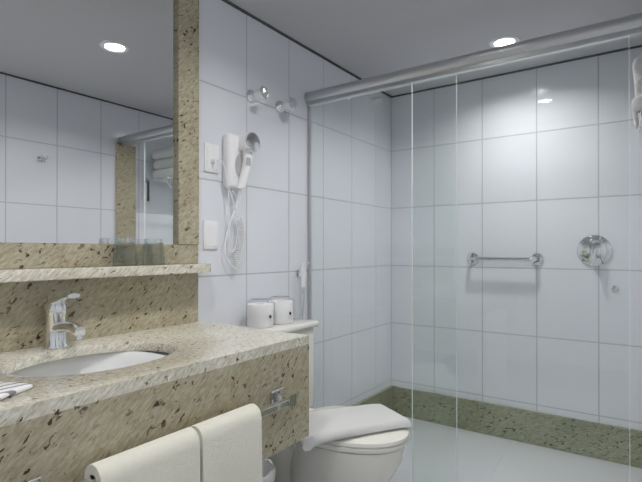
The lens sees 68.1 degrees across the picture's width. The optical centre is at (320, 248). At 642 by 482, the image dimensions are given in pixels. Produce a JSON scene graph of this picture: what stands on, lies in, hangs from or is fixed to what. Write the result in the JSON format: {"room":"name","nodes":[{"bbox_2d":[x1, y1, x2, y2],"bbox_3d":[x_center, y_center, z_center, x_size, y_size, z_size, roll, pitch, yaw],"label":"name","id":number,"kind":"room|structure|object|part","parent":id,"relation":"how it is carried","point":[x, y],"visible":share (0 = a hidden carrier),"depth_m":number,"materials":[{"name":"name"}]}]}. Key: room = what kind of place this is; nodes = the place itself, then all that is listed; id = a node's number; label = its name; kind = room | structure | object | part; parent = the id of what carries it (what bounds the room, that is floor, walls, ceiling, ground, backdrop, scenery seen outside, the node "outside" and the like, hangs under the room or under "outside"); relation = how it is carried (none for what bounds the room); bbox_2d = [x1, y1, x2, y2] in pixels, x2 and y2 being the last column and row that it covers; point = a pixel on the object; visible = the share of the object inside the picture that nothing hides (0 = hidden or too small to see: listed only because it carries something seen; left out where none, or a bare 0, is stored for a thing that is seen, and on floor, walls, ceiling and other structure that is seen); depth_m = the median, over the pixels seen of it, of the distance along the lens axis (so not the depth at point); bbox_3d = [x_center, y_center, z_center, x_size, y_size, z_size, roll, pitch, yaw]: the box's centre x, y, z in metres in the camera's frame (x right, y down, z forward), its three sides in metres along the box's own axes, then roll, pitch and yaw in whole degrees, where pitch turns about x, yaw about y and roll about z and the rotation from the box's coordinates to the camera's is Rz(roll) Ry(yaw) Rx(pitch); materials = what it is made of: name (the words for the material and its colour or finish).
{"room":"bathroom","nodes":[
{"label":"bathroom","id":0,"kind":"room"},
{"bbox_2d":[142,0,390,408],"bbox_3d":[-0.536,0.040,2.054,0.100,2.300,3.700,0,0,35],"label":"wall","id":1,"kind":"structure","parent":0,"point":[241,53],"depth_m":2.56,"materials":[{"name":"tile"}]},
{"bbox_2d":[0,0,198,352],"bbox_3d":[-0.946,-0.395,1.365,0.024,1.394,1.498,0,0,35],"label":"backsplash","id":2,"kind":"structure","parent":1,"relation":"attached to","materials":[{"name":"stone"}]},
{"bbox_2d":[0,0,308,481],"bbox_3d":[-0.672,-0.003,1.186,0.675,2.180,1.522,0,0,35],"label":"bathroom vanity","id":3,"kind":"structure","parent":1,"relation":"attached to","point":[101,267],"depth_m":1.50,"materials":[{"name":"stone"}]},
{"bbox_2d":[43,293,85,349],"bbox_3d":[-0.765,0.216,1.420,0.180,0.170,0.070,0,0,35],"label":"vanity faucet","id":4,"kind":"object","parent":3,"relation":"on","point":[57,327],"depth_m":1.42,"materials":[{"name":"silver metal"}]},
{"bbox_2d":[8,351,165,376],"bbox_3d":[-0.630,0.413,1.331,0.533,0.160,0.417,0,0,35],"label":"sink basin","id":5,"kind":"object","parent":3,"relation":"in","point":[79,362],"depth_m":1.49,"materials":[{"name":"white ceramic"}]},
{"bbox_2d":[0,0,175,243],"bbox_3d":[-0.983,-0.555,1.328,0.005,1.075,1.394,0,0,35],"label":"mirror","id":6,"kind":"object","parent":3,"relation":"attached to","point":[88,87],"depth_m":1.60,"materials":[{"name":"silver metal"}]},
{"bbox_2d":[0,263,210,282],"bbox_3d":[-0.902,0.076,1.347,0.115,0.034,1.522,0,0,35],"label":"shelf","id":7,"kind":"object","parent":3,"relation":"attached to","point":[10,272],"depth_m":1.54,"materials":[{"name":"stone"}]},
{"bbox_2d":[84,427,199,481],"bbox_3d":[-0.392,0.753,1.065,0.078,0.628,0.250,0,0,35],"label":"towel","id":8,"kind":"object","parent":3,"relation":"hanging from","point":[173,457],"depth_m":1.06,"materials":[{"name":"white fabric"}]},
{"bbox_2d":[190,403,261,481],"bbox_3d":[-0.254,0.763,1.261,0.078,0.648,0.210,0,0,35],"label":"towel","id":9,"kind":"object","parent":3,"relation":"hanging from","point":[229,435],"depth_m":1.25,"materials":[{"name":"white fabric"}]},
{"bbox_2d":[203,220,217,248],"bbox_3d":[-0.475,-0.058,2.046,0.011,0.124,0.080,0,0,35],"label":"switch plate","id":10,"kind":"object","parent":1,"relation":"attached to","point":[210,234],"visible":1,"depth_m":2.04,"materials":[{"name":"white plastic"}]},
{"bbox_2d":[204,142,218,173],"bbox_3d":[-0.472,-0.390,2.051,0.011,0.124,0.080,0,0,35],"label":"electrical outlet plate","id":11,"kind":"object","parent":1,"relation":"attached to","point":[211,150],"visible":1,"depth_m":2.04,"materials":[{"name":"white plastic"}]},
{"bbox_2d":[211,132,259,269],"bbox_3d":[-0.376,-0.213,2.100,0.112,0.616,0.214,0,0,35],"label":"hair dryer","id":12,"kind":"object","parent":1,"relation":"attached to","point":[236,169],"visible":0.98,"depth_m":2.11,"materials":[{"name":"white plastic"}]},
{"bbox_3d":[-0.403,-0.147,2.095,0.050,0.484,0.174,0,0,35],"label":"hairdryer cord","id":13,"kind":"part","parent":12,"relation":"part of","materials":[{"name":"white plastic"}]},
{"bbox_2d":[245,86,268,103],"bbox_3d":[-0.296,-0.722,2.228,0.096,0.066,0.066,0,0,35],"label":"valve","id":14,"kind":"object","parent":1,"relation":"attached to","point":[261,93],"visible":0.98,"depth_m":2.21,"materials":[{"name":"silver metal"}]},
{"bbox_2d":[275,97,296,113],"bbox_3d":[-0.175,-0.723,2.400,0.096,0.066,0.066,0,0,35],"label":"valve","id":15,"kind":"object","parent":1,"relation":"attached to","point":[289,104],"visible":1,"depth_m":2.38,"materials":[{"name":"silver metal"}]},
{"bbox_2d":[296,262,309,318],"bbox_3d":[-0.090,0.470,2.534,0.078,0.794,0.094,0,0,35],"label":"bidet sprayer","id":16,"kind":"object","parent":1,"relation":"attached to","point":[301,273],"visible":0.56,"depth_m":2.52,"materials":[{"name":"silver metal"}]},
{"bbox_2d":[348,94,382,109],"bbox_3d":[0.270,-0.914,2.915,0.235,0.142,0.104,0,0,35],"label":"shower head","id":17,"kind":"object","parent":1,"relation":"attached to","point":[377,102],"depth_m":2.87},
{"bbox_2d":[352,385,391,409],"bbox_3d":[-0.486,1.090,2.016,0.021,0.200,3.500,0,0,35],"label":"baseboard","id":18,"kind":"structure","parent":1,"relation":"attached to","point":[385,401],"depth_m":3.30,"materials":[{"name":"beige stone"}]},
{"bbox_2d":[228,0,641,95],"bbox_3d":[0.241,-1.162,1.512,2.000,0.100,3.700,0,0,35],"label":"ceiling","id":19,"kind":"structure","parent":0,"point":[363,39],"depth_m":2.37,"materials":[{"name":"grey paint"}]},
{"bbox_2d":[222,0,641,97],"bbox_3d":[0.241,-1.107,1.512,1.800,0.010,3.500,0,0,35],"label":"crown molding","id":20,"kind":"structure","parent":19,"relation":"attached to","point":[316,53],"depth_m":2.75,"materials":[{"name":"grey"}]},
{"bbox_2d":[489,36,519,47],"bbox_3d":[0.985,-1.105,2.554,0.156,0.008,0.156,0,0,35],"label":"recessed light","id":21,"kind":"object","parent":19,"relation":"in","point":[501,41],"visible":0.77,"depth_m":2.53,"materials":[{"name":"white glass"}]},
{"bbox_2d":[389,416,641,481],"bbox_3d":[0.241,1.238,1.504,2.000,0.100,3.700,0,0,35],"label":"floor","id":22,"kind":"structure","parent":0,"point":[633,474],"depth_m":2.65,"materials":[{"name":"tile"}]},
{"bbox_2d":[262,459,275,481],"bbox_3d":[-0.290,1.042,1.958,0.208,0.294,0.208,0,0,35],"label":"waste bin","id":23,"kind":"object","parent":22,"relation":"on","point":[268,471],"visible":0.35,"depth_m":2.00,"materials":[{"name":"white plastic"}]},
{"bbox_2d":[241,296,410,481],"bbox_3d":[-0.016,0.710,2.036,0.766,0.960,0.537,0,0,35],"label":"toilet","id":24,"kind":"object","parent":22,"relation":"on","point":[364,443],"visible":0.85,"depth_m":1.90,"materials":[{"name":"white ceramic"}]},
{"bbox_2d":[304,13,641,481],"bbox_3d":[0.664,0.161,2.109,1.800,2.058,0.065,0,0,35],"label":"glass shower door","id":25,"kind":"structure","parent":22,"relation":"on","point":[621,28],"depth_m":2.12,"materials":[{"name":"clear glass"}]},
{"bbox_2d":[391,47,641,430],"bbox_3d":[1.276,0.043,2.981,1.800,2.300,0.100,0,0,35],"label":"wall","id":26,"kind":"structure","parent":0,"point":[587,92],"depth_m":2.93,"materials":[{"name":"tile"}]},
{"bbox_2d":[467,253,543,264],"bbox_3d":[1.134,0.066,2.973,0.463,0.074,0.077,0,0,35],"label":"grab bar","id":27,"kind":"object","parent":26,"relation":"attached to","point":[474,260],"depth_m":2.93,"materials":[{"name":"silver metal"}]},
{"bbox_2d":[392,386,641,467],"bbox_3d":[1.242,1.093,2.929,1.740,0.200,0.020,0,0,35],"label":"baseboard","id":28,"kind":"structure","parent":26,"relation":"attached to","point":[633,438],"depth_m":2.90,"materials":[{"name":"beige stone"}]},
{"bbox_2d":[577,235,611,265],"bbox_3d":[1.543,0.012,2.688,0.176,0.176,0.073,0,0,35],"label":"shower valve","id":29,"kind":"object","parent":26,"relation":"attached to","point":[586,246],"depth_m":2.69,"materials":[{"name":"silver metal"}]},
{"bbox_3d":[1.019,0.036,0.962,0.100,2.300,3.700,0,0,35],"label":"wall","id":30,"kind":"structure","parent":0,"visible":0},
{"bbox_2d":[631,55,641,150],"bbox_3d":[1.532,-0.594,2.051,0.310,0.416,0.514,0,0,35],"label":"towel","id":31,"kind":"object","parent":30,"relation":"attached to","point":[636,105],"visible":1,"depth_m":1.97,"materials":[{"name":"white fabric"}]}
]}

